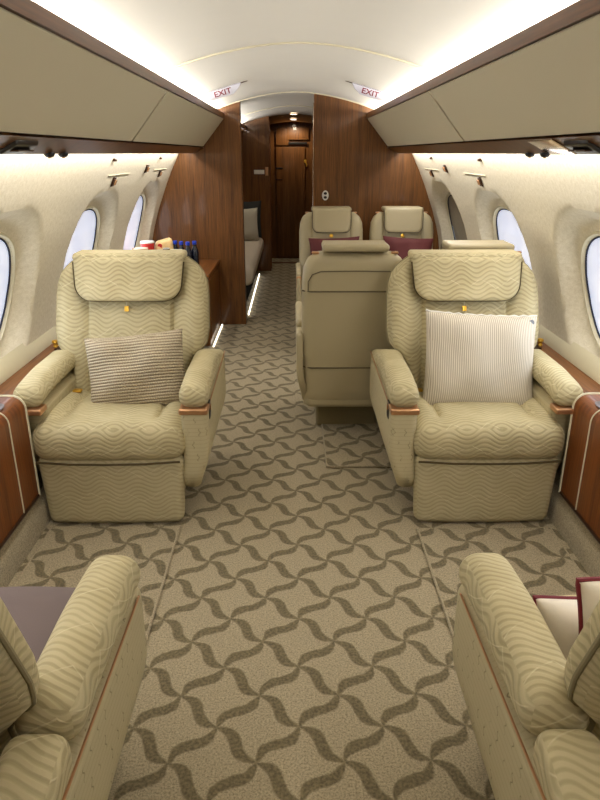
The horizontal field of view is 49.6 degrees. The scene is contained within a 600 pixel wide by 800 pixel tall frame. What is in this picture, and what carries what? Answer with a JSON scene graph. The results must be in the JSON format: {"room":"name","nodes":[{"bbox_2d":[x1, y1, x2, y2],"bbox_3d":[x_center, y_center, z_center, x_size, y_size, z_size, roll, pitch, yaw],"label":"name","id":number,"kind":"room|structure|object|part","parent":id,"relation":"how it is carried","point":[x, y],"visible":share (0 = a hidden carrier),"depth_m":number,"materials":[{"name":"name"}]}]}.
{"room":"aircraft cabin","nodes":[
{"label":"aircraft cabin","id":0,"kind":"room"},
{"bbox_2d":[0,153,178,358],"bbox_3d":[-1.123,-0.348,2.084,0.399,0.950,7.370,0,21,-1],"label":"wall","id":1,"kind":"structure","parent":0,"point":[43,200],"depth_m":3.00,"materials":[{"name":"beige plastic"}]},
{"bbox_2d":[0,232,15,341],"bbox_3d":[-1.253,-0.358,2.534,0.178,0.570,0.756,0,21,-1],"label":"window","id":2,"kind":"structure","parent":1,"relation":"in","point":[7,271],"depth_m":2.82,"materials":[{"name":"beige paint"}]},
{"bbox_2d":[0,240,8,321],"bbox_3d":[-1.268,-0.358,2.534,0.149,0.540,0.726,0,21,-1],"label":"shade","id":3,"kind":"object","parent":2,"relation":"attached to","point":[4,247],"depth_m":2.81,"materials":[{"name":"white plastic"}]},
{"bbox_2d":[0,140,38,153],"bbox_3d":[-0.793,-0.717,1.836,0.055,0.043,0.170,0,21,-1],"label":"reading lamp","id":4,"kind":"object","parent":1,"relation":"attached to","point":[17,146],"visible":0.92,"depth_m":1.80,"materials":[{"name":"plastic"}]},
{"bbox_2d":[0,325,56,384],"bbox_3d":[-1.246,0.064,2.229,0.035,0.083,7.350,0,21,-1],"label":"trim","id":5,"kind":"structure","parent":1,"relation":"attached to","point":[21,355],"depth_m":2.92,"materials":[{"name":"beige paint"}]},
{"bbox_2d":[44,153,54,157],"bbox_3d":[-0.837,-0.817,2.172,0.036,0.018,0.036,0,21,-1],"label":"air gasper","id":6,"kind":"object","parent":1,"relation":"attached to","point":[49,155],"visible":0.94,"depth_m":2.16,"materials":[{"name":"plastic"}]},
{"bbox_2d":[58,153,67,157],"bbox_3d":[-0.838,-0.867,2.303,0.036,0.018,0.036,0,21,-1],"label":"air gasper","id":7,"kind":"object","parent":1,"relation":"attached to","point":[63,155],"visible":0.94,"depth_m":2.29,"materials":[{"name":"plastic"}]},
{"bbox_2d":[64,206,99,267],"bbox_3d":[-1.268,-0.824,3.758,0.178,0.570,0.756,0,21,-1],"label":"window","id":8,"kind":"structure","parent":1,"relation":"in","point":[83,237],"depth_m":3.81,"materials":[{"name":"white glass"}]},
{"bbox_3d":[-1.266,-0.824,3.758,0.174,0.570,0.756,0,21,-1],"label":"frame","id":9,"kind":"part","parent":8,"relation":"part of","materials":[{"name":"beige paint"}]},
{"bbox_2d":[110,177,116,186],"bbox_3d":[-1.044,-1.225,3.651,0.036,0.050,0.050,0,21,-1],"label":"hook","id":10,"kind":"object","parent":1,"relation":"attached to","point":[114,181],"depth_m":3.64,"materials":[{"name":"brown metal"}]},
{"bbox_2d":[123,193,145,249],"bbox_3d":[-1.284,-1.293,4.992,0.178,0.570,0.756,0,21,-1],"label":"window","id":11,"kind":"structure","parent":1,"relation":"in","point":[130,238],"depth_m":5.16,"materials":[{"name":"white glass"}]},
{"bbox_3d":[-1.281,-1.293,4.992,0.174,0.570,0.756,0,21,-1],"label":"frame","id":12,"kind":"part","parent":11,"relation":"part of","materials":[{"name":"beige paint"}]},
{"bbox_2d":[144,165,149,172],"bbox_3d":[-1.028,-1.554,4.371,0.036,0.050,0.050,0,21,-1],"label":"hook","id":13,"kind":"object","parent":1,"relation":"attached to","point":[147,168],"depth_m":4.36,"materials":[{"name":"brown metal"}]},
{"bbox_2d":[241,116,270,270],"bbox_3d":[-0.900,-2.591,8.258,1.040,1.876,0.100,0,21,-1],"label":"wall","id":14,"kind":"structure","parent":0,"point":[255,140],"depth_m":8.12,"materials":[{"name":"brown wood"}]},
{"bbox_2d":[254,170,263,173],"bbox_3d":[-0.509,-2.845,8.109,0.130,0.050,0.008,0,21,-1],"label":"light switch","id":15,"kind":"object","parent":14,"relation":"attached to","point":[255,171],"visible":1,"depth_m":8.11,"materials":[{"name":"white plastic"}]},
{"bbox_2d":[269,120,271,268],"bbox_3d":[-0.375,-2.586,8.267,0.010,1.800,0.110,0,21,-1],"label":"trim","id":16,"kind":"structure","parent":14,"relation":"attached to","point":[269,120],"depth_m":8.20,"materials":[{"name":"brown wood"}]},
{"bbox_2d":[269,114,312,123],"bbox_3d":[-0.074,-3.584,8.308,0.800,0.136,0.520,0,21,-1],"label":"trim","id":17,"kind":"structure","parent":14,"relation":"attached to","point":[284,117],"depth_m":8.27,"materials":[{"name":"brown wood"}]},
{"bbox_2d":[270,122,312,257],"bbox_3d":[-0.082,-2.998,9.291,2.600,1.904,0.100,0,21,-1],"label":"wall","id":18,"kind":"structure","parent":0,"point":[309,146],"depth_m":9.15,"materials":[{"name":"brown wood"}]},
{"bbox_2d":[276,127,308,255],"bbox_3d":[-0.111,-2.923,9.224,0.460,1.750,0.071,0,21,-1],"label":"door","id":19,"kind":"structure","parent":18,"relation":"in","point":[290,161],"depth_m":9.20,"materials":[{"name":"brown wood"}]},
{"bbox_3d":[-0.032,-3.671,8.956,0.300,0.160,0.030,0,21,-1],"label":"panel","id":20,"kind":"part","parent":19,"relation":"part of","materials":[{"name":"brown wood"}]},
{"bbox_2d":[138,94,452,323],"bbox_3d":[-0.037,-1.593,5.599,2.700,1.901,0.100,0,21,-1],"label":"wall","id":21,"kind":"structure","parent":0,"point":[202,203],"depth_m":5.47,"materials":[{"name":"brown wood"}]},
{"bbox_2d":[0,132,203,153],"bbox_3d":[-0.801,-0.761,1.921,0.105,0.063,7.350,0,21,-1],"label":"trim","id":22,"kind":"structure","parent":21,"relation":"attached to","point":[47,143],"depth_m":2.44,"materials":[{"name":"brown wood"}]},
{"bbox_2d":[0,0,246,129],"bbox_3d":[-0.600,-1.508,3.164,0.029,0.046,10.200,0,21,-1],"label":"trim","id":23,"kind":"structure","parent":21,"relation":"attached to","point":[29,10],"depth_m":1.77,"materials":[{"name":"brown wood"}]},
{"bbox_2d":[216,91,373,108],"bbox_3d":[-0.035,-2.380,5.172,1.401,0.146,0.014,0,21,-1],"label":"trim","id":24,"kind":"structure","parent":21,"relation":"attached to","point":[293,91],"depth_m":5.16,"materials":[{"name":"beige paint"}]},
{"bbox_2d":[312,103,313,205],"bbox_3d":[0.110,-1.579,5.617,0.008,1.800,0.100,0,21,-1],"label":"trim","id":25,"kind":"structure","parent":21,"relation":"attached to","point":[313,103],"depth_m":5.43,"materials":[{"name":"brown metal"}]},
{"bbox_2d":[322,190,328,199],"bbox_3d":[0.214,-1.728,5.489,0.056,0.081,0.009,0,21,-1],"label":"wall outlet","id":26,"kind":"object","parent":21,"relation":"attached to","point":[325,195],"visible":1,"depth_m":5.49,"materials":[{"name":"white plastic"}]},
{"bbox_2d":[366,0,599,118],"bbox_3d":[0.596,-1.006,1.845,0.029,0.046,7.350,0,21,-1],"label":"trim","id":27,"kind":"structure","parent":21,"relation":"attached to","point":[581,10],"depth_m":1.79,"materials":[{"name":"brown wood"}]},
{"bbox_2d":[387,132,599,153],"bbox_3d":[0.814,-0.767,1.938,0.105,0.063,7.350,0,21,-1],"label":"trim","id":28,"kind":"structure","parent":21,"relation":"attached to","point":[520,145],"depth_m":2.66,"materials":[{"name":"brown wood"}]},
{"bbox_2d":[7,258,589,799],"bbox_3d":[-0.018,-0.137,4.441,2.800,0.001,11.600,0,21,-1],"label":"floor","id":29,"kind":"structure","parent":0,"point":[299,644],"depth_m":2.11,"materials":[{"name":"carpet"}]},
{"bbox_2d":[0,555,146,799],"bbox_3d":[-0.743,0.548,1.163,0.765,1.050,0.872,0,21,-1],"label":"armchair","id":30,"kind":"object","parent":29,"relation":"on","point":[65,716],"visible":0.93,"depth_m":1.13,"materials":[{"name":"fabric"}]},
{"bbox_3d":[-0.762,0.417,0.980,0.698,0.625,0.320,0,21,-1],"label":"backrest","id":31,"kind":"part","parent":30,"relation":"part of","materials":[{"name":"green fabric"}]},
{"bbox_2d":[0,586,75,755],"bbox_3d":[-0.746,0.570,1.240,0.490,0.058,0.700,0,21,-1],"label":"blanket","id":32,"kind":"object","parent":30,"relation":"on","point":[36,610],"visible":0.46,"depth_m":1.46,"materials":[{"name":"fabric"}]},
{"bbox_2d":[13,525,180,642],"bbox_3d":[-0.753,0.708,2.202,0.536,0.013,1.035,0,21,-1],"label":"carpet","id":33,"kind":"object","parent":29,"relation":"on","point":[64,555],"visible":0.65,"depth_m":2.50,"materials":[{"name":"beige carpet"}]},
{"bbox_2d":[13,250,225,522],"bbox_3d":[-0.747,-0.102,2.897,0.773,1.032,0.875,0,21,-1],"label":"armchair","id":34,"kind":"object","parent":29,"relation":"on","point":[96,462],"visible":0.87,"depth_m":2.68,"materials":[{"name":"fabric"}]},
{"bbox_2d":[32,388,184,460],"bbox_3d":[-0.767,0.082,2.802,0.615,0.176,0.552,0,21,-1],"label":"seat cushion","id":35,"kind":"object","parent":34,"relation":"on","point":[74,428],"depth_m":2.57,"materials":[{"name":"beige fabric"}]},
{"bbox_3d":[-0.771,-0.343,3.004,0.698,0.607,0.320,0,21,-1],"label":"backrest","id":36,"kind":"part","parent":34,"relation":"part of","materials":[{"name":"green fabric"}]},
{"bbox_2d":[84,328,184,405],"bbox_3d":[-0.704,-0.122,2.812,0.451,0.359,0.252,-2,21,-5],"label":"throw pillow","id":37,"kind":"object","parent":34,"relation":"on","point":[144,368],"visible":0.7,"depth_m":2.73,"materials":[{"name":"beige fabric"}]},
{"bbox_2d":[199,259,222,346],"bbox_3d":[-0.956,-0.820,5.411,0.541,0.577,0.765,0,21,-1],"label":"credenza","id":38,"kind":"object","parent":29,"relation":"on","point":[210,267],"visible":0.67,"depth_m":5.35,"materials":[{"name":"brown wood"}]},
{"bbox_2d":[132,247,147,249],"bbox_3d":[-1.218,-1.069,4.982,0.120,0.192,0.120,0,21,-1],"label":"plate","id":39,"kind":"object","parent":38,"relation":"on","point":[135,248],"visible":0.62,"depth_m":4.92,"materials":[{"name":"white ceramic"}]},
{"bbox_2d":[140,240,153,249],"bbox_3d":[-1.184,-1.125,5.078,0.110,0.229,0.110,0,21,-1],"label":"cup","id":40,"kind":"object","parent":38,"relation":"on","point":[149,244],"visible":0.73,"depth_m":5.01,"materials":[{"name":"red paper"}]},
{"bbox_3d":[-1.184,-1.226,5.040,0.110,0.014,0.110,0,21,-1],"label":"cup lid","id":41,"kind":"part","parent":40,"relation":"part of","materials":[{"name":"white plastic"}]},
{"bbox_2d":[141,243,153,249],"bbox_3d":[-1.184,-1.119,5.081,0.104,0.215,0.104,0,21,-1],"label":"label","id":42,"kind":"object","parent":40,"relation":"on","point":[150,246],"depth_m":5.01,"materials":[{"name":"red paper"}]},
{"bbox_2d":[154,238,173,249],"bbox_3d":[-1.070,-1.154,5.133,0.182,0.248,0.093,-8,22,-20],"label":"snack bag","id":43,"kind":"object","parent":38,"relation":"on","point":[167,242],"visible":0.37,"depth_m":5.08,"materials":[{"name":"beige plastic"}]},
{"bbox_2d":[173,240,177,248],"bbox_3d":[-0.985,-1.151,5.157,0.060,0.222,0.060,0,21,-1],"label":"water bottle","id":44,"kind":"object","parent":38,"relation":"on","point":[174,241],"visible":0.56,"depth_m":5.12,"materials":[{"name":"blue plastic"}]},
{"bbox_2d":[179,241,184,249],"bbox_3d":[-0.930,-1.137,5.120,0.060,0.222,0.060,13,24,30],"label":"water bottle","id":45,"kind":"object","parent":38,"relation":"on","point":[180,242],"visible":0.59,"depth_m":5.08,"materials":[{"name":"blue plastic"}]},
{"bbox_2d":[185,241,191,257],"bbox_3d":[-0.875,-1.127,5.092,0.060,0.222,0.060,-10,23,-24],"label":"water bottle","id":46,"kind":"object","parent":38,"relation":"on","point":[188,249],"visible":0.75,"depth_m":5.06,"materials":[{"name":"plastic"}]},
{"bbox_2d":[191,241,198,263],"bbox_3d":[-0.830,-1.145,5.139,0.060,0.222,0.060,3,21,7],"label":"water bottle","id":47,"kind":"object","parent":38,"relation":"on","point":[195,254],"visible":0.74,"depth_m":5.11,"materials":[{"name":"plastic"}]},
{"bbox_2d":[199,259,219,276],"bbox_3d":[-0.962,-1.080,5.312,0.530,0.022,0.765,0,21,-1],"label":"countertop","id":48,"kind":"structure","parent":38,"relation":"on","point":[208,265],"depth_m":5.40,"materials":[{"name":"brown wood"}]},
{"bbox_3d":[-0.710,-0.827,5.412,0.012,0.460,0.680,0,21,-1],"label":"cabinet door","id":49,"kind":"part","parent":38,"relation":"part of","materials":[{"name":"brown wood"}]},
{"bbox_2d":[213,324,222,346],"bbox_3d":[-0.692,-0.550,5.495,0.012,0.012,0.700,0,21,-1],"label":"light","id":50,"kind":"object","parent":38,"relation":"attached to","point":[218,324],"depth_m":5.47,"materials":[{"name":"white plastic"}]},
{"bbox_2d":[245,237,263,314],"bbox_3d":[-0.838,-1.588,7.089,0.790,0.809,2.450,0,21,-1],"label":"divan","id":51,"kind":"object","parent":29,"relation":"on","point":[253,248],"visible":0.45,"depth_m":6.65,"materials":[{"name":"grey fabric"}]},
{"bbox_2d":[244,208,258,239],"bbox_3d":[-0.661,-2.089,7.734,0.341,0.374,0.152,-5,21,-14],"label":"throw pillow","id":52,"kind":"object","parent":51,"relation":"on","point":[250,215],"visible":0.53,"depth_m":7.71,"materials":[{"name":"grey fabric"}]},
{"bbox_2d":[243,201,261,237],"bbox_3d":[-0.644,-2.188,7.869,0.365,0.430,0.165,1,21,3],"label":"throw pillow","id":53,"kind":"object","parent":51,"relation":"on","point":[255,204],"visible":0.37,"depth_m":7.82,"materials":[{"name":"black fabric"}]},
{"bbox_2d":[245,237,263,285],"bbox_3d":[-0.823,-1.555,7.102,0.760,0.170,2.450,0,21,-1],"label":"seat cushion","id":54,"kind":"object","parent":51,"relation":"on","point":[253,248],"depth_m":6.73,"materials":[{"name":"beige leather"}]},
{"bbox_2d":[296,206,362,302],"bbox_3d":[0.251,-0.940,5.085,0.568,1.055,0.748,0,21,-1],"label":"leather seat","id":55,"kind":"object","parent":29,"relation":"on","point":[324,222],"visible":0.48,"depth_m":5.11,"materials":[{"name":"beige leather"}]},
{"bbox_2d":[308,236,359,254],"bbox_3d":[0.271,-1.134,5.094,0.411,0.286,0.150,0,21,1],"label":"cushion","id":56,"kind":"object","parent":55,"relation":"on","point":[315,243],"visible":0.28,"depth_m":5.05,"materials":[{"name":"fabric"}]},
{"bbox_2d":[321,419,391,467],"bbox_3d":[0.569,0.167,3.628,0.894,0.013,0.918,0,21,-1],"label":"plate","id":57,"kind":"object","parent":29,"relation":"on","point":[345,445],"visible":0.27,"depth_m":3.41,"materials":[{"name":"beige carpet"}]},
{"bbox_2d":[295,240,401,424],"bbox_3d":[0.260,-0.365,3.572,0.568,1.055,0.748,0,21,-1],"label":"leather seat","id":58,"kind":"object","parent":57,"relation":"on","point":[341,314],"visible":0.73,"depth_m":3.25,"materials":[{"name":"beige leather"}]},
{"bbox_3d":[0.259,-0.121,3.723,0.470,0.140,0.560,0,21,-1],"label":"seat","id":59,"kind":"part","parent":58,"relation":"part of","materials":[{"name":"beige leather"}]},
{"bbox_2d":[440,240,524,261],"bbox_3d":[0.850,-0.368,3.579,0.568,1.055,0.748,0,21,-1],"label":"leather seat","id":60,"kind":"object","parent":57,"relation":"on","point":[446,244],"visible":0.05,"depth_m":3.05,"materials":[{"name":"beige leather"}]},
{"bbox_2d":[369,206,432,249],"bbox_3d":[0.817,-0.943,5.091,0.568,1.055,0.748,0,21,-1],"label":"leather seat","id":61,"kind":"object","parent":29,"relation":"on","point":[395,221],"visible":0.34,"depth_m":5.12,"materials":[{"name":"beige leather"}]},
{"bbox_2d":[383,236,433,258],"bbox_3d":[0.840,-1.136,5.101,0.418,0.292,0.156,-2,21,-5],"label":"cushion","id":62,"kind":"object","parent":61,"relation":"on","point":[402,245],"visible":0.37,"depth_m":5.04,"materials":[{"name":"fabric"}]},
{"bbox_2d":[370,249,583,521],"bbox_3d":[0.732,-0.104,2.904,0.773,1.032,0.875,0,21,-1],"label":"armchair","id":63,"kind":"object","parent":29,"relation":"on","point":[461,461],"visible":0.83,"depth_m":2.67,"materials":[{"name":"fabric"}]},
{"bbox_3d":[0.751,-0.346,3.011,0.698,0.607,0.320,0,21,-1],"label":"backrest","id":64,"kind":"part","parent":63,"relation":"part of","materials":[{"name":"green fabric"}]},
{"bbox_2d":[423,309,536,404],"bbox_3d":[0.776,-0.171,2.815,0.497,0.424,0.238,1,21,3],"label":"throw pillow","id":65,"kind":"object","parent":63,"relation":"on","point":[470,357],"visible":0.84,"depth_m":2.75,"materials":[{"name":"fabric"}]},
{"bbox_2d":[413,392,564,459],"bbox_3d":[0.755,0.079,2.809,0.615,0.176,0.552,0,21,-1],"label":"seat cushion","id":66,"kind":"object","parent":63,"relation":"on","point":[531,430],"depth_m":2.57,"materials":[{"name":"beige fabric"}]},
{"bbox_2d":[417,527,584,637],"bbox_3d":[0.762,0.708,2.204,0.556,0.013,1.006,0,21,-1],"label":"carpet","id":67,"kind":"object","parent":29,"relation":"on","point":[544,566],"visible":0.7,"depth_m":2.49,"materials":[{"name":"beige carpet"}]},
{"bbox_2d":[452,553,599,799],"bbox_3d":[0.752,0.542,1.179,0.765,1.050,0.872,0,21,-1],"label":"armchair","id":68,"kind":"object","parent":29,"relation":"on","point":[534,713],"visible":0.98,"depth_m":1.15,"materials":[{"name":"fabric"}]},
{"bbox_2d":[532,595,578,660],"bbox_3d":[0.662,0.518,1.371,0.328,0.198,0.195,-1,21,-2],"label":"pillow","id":69,"kind":"object","parent":68,"relation":"on","point":[560,613],"visible":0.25,"depth_m":1.34,"materials":[{"name":"beige fabric"}]},
{"bbox_3d":[0.773,0.410,0.996,0.698,0.625,0.320,0,21,-1],"label":"backrest","id":70,"kind":"part","parent":68,"relation":"part of","materials":[{"name":"beige fabric"}]},
{"bbox_2d":[575,577,599,633],"bbox_3d":[0.753,0.457,1.285,0.436,0.277,0.147,-2,21,-5],"label":"pillow","id":71,"kind":"object","parent":68,"relation":"on","point":[587,588],"visible":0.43,"depth_m":1.25,"materials":[{"name":"beige fabric"}]},
{"bbox_2d":[32,0,578,123],"bbox_3d":[-0.017,-1.786,3.707,1.600,0.205,11.400,0,21,-1],"label":"ceiling","id":72,"kind":"structure","parent":0,"point":[438,36],"depth_m":2.42,"materials":[{"name":"white plastic"}]},
{"bbox_2d":[196,81,245,100],"bbox_3d":[-0.491,-1.940,4.071,0.330,0.119,0.010,0,21,-1],"label":"exit sign","id":73,"kind":"object","parent":72,"relation":"attached to","point":[231,89],"visible":0.97,"depth_m":4.07,"materials":[{"name":"white plastic"}]},
{"bbox_2d":[242,105,312,115],"bbox_3d":[-0.054,-2.955,6.686,1.401,0.146,0.014,0,21,-1],"label":"trim","id":74,"kind":"structure","parent":72,"relation":"attached to","point":[292,105],"depth_m":6.66,"materials":[{"name":"beige paint"}]},
{"bbox_2d":[157,42,439,74],"bbox_3d":[-0.007,-1.506,2.873,1.401,0.146,0.014,0,21,-1],"label":"trim","id":75,"kind":"structure","parent":72,"relation":"attached to","point":[280,43],"depth_m":2.86,"materials":[{"name":"beige paint"}]},
{"bbox_2d":[346,81,395,100],"bbox_3d":[0.448,-1.944,4.081,0.330,0.119,0.010,0,21,-1],"label":"exit sign","id":76,"kind":"object","parent":72,"relation":"attached to","point":[362,90],"visible":0.99,"depth_m":4.08,"materials":[{"name":"white plastic"}]},
{"bbox_3d":[-0.805,-1.387,3.207,0.350,0.215,10.200,0,21,-1],"label":"trim","id":77,"kind":"structure","parent":72,"relation":"attached to","visible":0},
{"bbox_2d":[0,7,165,140],"bbox_3d":[-0.714,-0.843,1.778,0.276,0.212,2.430,0,21,-1],"label":"bin","id":78,"kind":"object","parent":77,"relation":"attached to","point":[50,84],"visible":1,"depth_m":1.79,"materials":[{"name":"beige plastic"}]},
{"bbox_2d":[132,90,222,145],"bbox_3d":[-0.743,-1.729,4.111,0.276,0.212,2.540,0,21,-1],"label":"bin","id":79,"kind":"object","parent":77,"relation":"attached to","point":[174,120],"visible":0.73,"depth_m":3.60,"materials":[{"name":"beige plastic"}]},
{"bbox_3d":[0.801,-0.888,1.892,0.350,0.215,7.350,0,21,-1],"label":"trim","id":80,"kind":"structure","parent":72,"relation":"attached to","visible":0},
{"bbox_2d":[368,91,463,145],"bbox_3d":[0.700,-1.735,4.126,0.276,0.212,2.540,0,21,-1],"label":"bin","id":81,"kind":"object","parent":80,"relation":"attached to","point":[420,119],"visible":0.73,"depth_m":3.62,"materials":[{"name":"beige plastic"}]},
{"bbox_2d":[430,13,599,140],"bbox_3d":[0.729,-0.849,1.794,0.276,0.212,2.430,0,21,-1],"label":"bin","id":82,"kind":"object","parent":80,"relation":"attached to","point":[548,86],"visible":1,"depth_m":1.85,"materials":[{"name":"beige plastic"}]},
{"bbox_2d":[412,153,599,358],"bbox_3d":[1.135,-0.357,2.109,0.399,0.950,7.370,0,21,-1],"label":"wall","id":83,"kind":"structure","parent":0,"point":[553,200],"depth_m":3.02,"materials":[{"name":"beige plastic"}]},
{"bbox_2d":[442,165,447,172],"bbox_3d":[0.981,-1.563,4.393,0.036,0.050,0.050,0,21,-1],"label":"hook","id":84,"kind":"object","parent":83,"relation":"attached to","point":[444,167],"depth_m":4.38,"materials":[{"name":"brown metal"}]},
{"bbox_2d":[445,192,466,239],"bbox_3d":[1.225,-1.303,5.019,0.178,0.570,0.756,0,21,-1],"label":"window","id":85,"kind":"structure","parent":83,"relation":"in","point":[459,233],"depth_m":5.17,"materials":[{"name":"beige paint"}]},
{"bbox_3d":[1.223,-1.303,5.019,0.174,0.570,0.756,0,21,-1],"label":"frame","id":86,"kind":"part","parent":85,"relation":"part of","materials":[{"name":"beige paint"}]},
{"bbox_2d":[476,177,482,186],"bbox_3d":[1.016,-1.234,3.673,0.036,0.050,0.050,0,21,-1],"label":"hook","id":87,"kind":"object","parent":83,"relation":"attached to","point":[479,181],"depth_m":3.66,"materials":[{"name":"brown metal"}]},
{"bbox_2d":[493,205,531,269],"bbox_3d":[1.240,-0.834,3.785,0.178,0.570,0.756,0,21,-1],"label":"window","id":88,"kind":"structure","parent":83,"relation":"in","point":[508,230],"depth_m":3.79,"materials":[{"name":"white glass"}]},
{"bbox_3d":[1.238,-0.834,3.785,0.174,0.570,0.756,0,21,-1],"label":"frame","id":89,"kind":"part","parent":88,"relation":"part of","materials":[{"name":"beige paint"}]},
{"bbox_2d":[525,153,534,157],"bbox_3d":[0.841,-0.895,2.377,0.036,0.018,0.036,0,21,-1],"label":"air gasper","id":90,"kind":"object","parent":83,"relation":"attached to","point":[529,155],"visible":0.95,"depth_m":2.37,"materials":[{"name":"plastic"}]},
{"bbox_2d":[540,153,549,157],"bbox_3d":[0.843,-0.842,2.237,0.036,0.018,0.036,0,21,-1],"label":"air gasper","id":91,"kind":"object","parent":83,"relation":"attached to","point":[544,155],"visible":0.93,"depth_m":2.23,"materials":[{"name":"plastic"}]},
{"bbox_2d":[527,138,576,154],"bbox_3d":[0.801,-0.809,2.078,0.085,0.046,0.220,0,21,-1],"label":"panel","id":92,"kind":"object","parent":83,"relation":"attached to","point":[550,146],"visible":0.96,"depth_m":2.06,"materials":[{"name":"brown metal"}]},
{"bbox_2d":[538,324,599,383],"bbox_3d":[1.258,0.054,2.256,0.035,0.083,7.350,0,21,-1],"label":"trim","id":93,"kind":"structure","parent":83,"relation":"attached to","point":[588,363],"depth_m":2.93,"materials":[{"name":"beige paint"}]},
{"bbox_2d":[563,140,599,153],"bbox_3d":[0.807,-0.724,1.853,0.055,0.043,0.170,0,21,-1],"label":"reading lamp","id":94,"kind":"object","parent":83,"relation":"attached to","point":[577,146],"visible":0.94,"depth_m":1.82,"materials":[{"name":"plastic"}]},
{"bbox_2d":[580,231,599,347],"bbox_3d":[1.255,-0.369,2.561,0.178,0.570,0.756,0,21,-1],"label":"window","id":95,"kind":"structure","parent":83,"relation":"in","point":[590,257],"depth_m":2.84,"materials":[{"name":"beige paint"}]},
{"bbox_2d":[587,238,599,332],"bbox_3d":[1.270,-0.369,2.561,0.149,0.540,0.726,0,21,-1],"label":"window pane","id":96,"kind":"object","parent":95,"relation":"attached to","point":[593,247],"depth_m":2.83,"materials":[{"name":"clear glass"}]},
{"label":"wall","id":97,"kind":"structure","parent":0,"visible":0},
{"bbox_2d":[0,395,40,549],"bbox_3d":[-1.132,0.371,2.094,0.158,0.437,1.058,0,21,-1],"label":"lower cabinet","id":98,"kind":"object","parent":97,"relation":"attached to","point":[19,482],"visible":1,"depth_m":2.44,"materials":[{"name":"brown wood"}]},
{"bbox_3d":[-1.059,0.572,2.162,0.012,0.012,1.040,0,21,-1],"label":"trim","id":99,"kind":"part","parent":98,"relation":"part of","materials":[{"name":"brown metal"}]},
{"bbox_3d":[-1.140,0.185,2.583,0.155,0.437,0.011,0,21,-1],"label":"edge trim","id":100,"kind":"part","parent":98,"relation":"part of","materials":[{"name":"beige paint"}]},
{"bbox_2d":[0,471,51,586],"bbox_3d":[-1.101,0.557,2.418,0.105,0.140,7.350,0,21,-1],"label":"baseboard","id":101,"kind":"structure","parent":97,"relation":"attached to","point":[25,536],"depth_m":2.49,"materials":[{"name":"carpet"}]},
{"bbox_2d":[0,343,56,394],"bbox_3d":[-1.191,0.130,2.255,0.125,0.056,7.350,0,21,-1],"label":"trim","id":102,"kind":"structure","parent":97,"relation":"attached to","point":[7,387],"depth_m":2.81,"materials":[{"name":"brown wood"}]},
{"bbox_2d":[52,339,60,349],"bbox_3d":[-1.163,-0.316,3.300,0.122,0.035,0.340,0,21,-1],"label":"seat belt buckle","id":103,"kind":"object","parent":97,"relation":"attached to","point":[54,342],"visible":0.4,"depth_m":3.19,"materials":[{"name":"gold metal"}]},
{"bbox_3d":[-1.206,-0.281,3.206,0.034,0.035,0.034,0,21,-1],"label":"knob","id":104,"kind":"part","parent":103,"relation":"part of","materials":[{"name":"gold metal"}]},
{"label":"wall","id":105,"kind":"structure","parent":0,"visible":0},
{"bbox_2d":[534,338,543,348],"bbox_3d":[1.149,-0.326,3.325,0.122,0.035,0.340,0,21,-1],"label":"latch","id":106,"kind":"object","parent":105,"relation":"attached to","point":[540,340],"visible":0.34,"depth_m":3.21,"materials":[{"name":"gold metal"}]},
{"bbox_3d":[1.194,-0.290,3.232,0.034,0.035,0.034,0,21,-1],"label":"knob","id":107,"kind":"part","parent":106,"relation":"part of","materials":[{"name":"gold metal"}]},
{"bbox_2d":[537,341,599,392],"bbox_3d":[1.204,0.120,2.280,0.125,0.056,7.350,0,21,-1],"label":"trim","id":108,"kind":"structure","parent":105,"relation":"attached to","point":[588,384],"depth_m":2.84,"materials":[{"name":"brown wood"}]},
{"bbox_2d":[547,468,599,576],"bbox_3d":[1.113,0.548,2.442,0.105,0.140,7.350,0,21,-1],"label":"baseboard","id":109,"kind":"structure","parent":105,"relation":"attached to","point":[585,547],"depth_m":2.53,"materials":[{"name":"carpet"}]},
{"bbox_2d":[558,392,599,543],"bbox_3d":[1.150,0.361,2.119,0.158,0.437,1.058,0,21,-1],"label":"cabinet","id":110,"kind":"object","parent":105,"relation":"attached to","point":[579,486],"visible":1,"depth_m":2.47,"materials":[{"name":"brown wood"}]},
{"bbox_3d":[1.145,0.176,2.608,0.155,0.437,0.011,0,21,-1],"label":"edge trim","id":111,"kind":"part","parent":110,"relation":"part of","materials":[{"name":"beige paint"}]},
{"bbox_3d":[1.077,0.563,2.185,0.012,0.012,1.040,0,21,-1],"label":"trim","id":112,"kind":"part","parent":110,"relation":"part of","materials":[{"name":"brown metal"}]}
]}

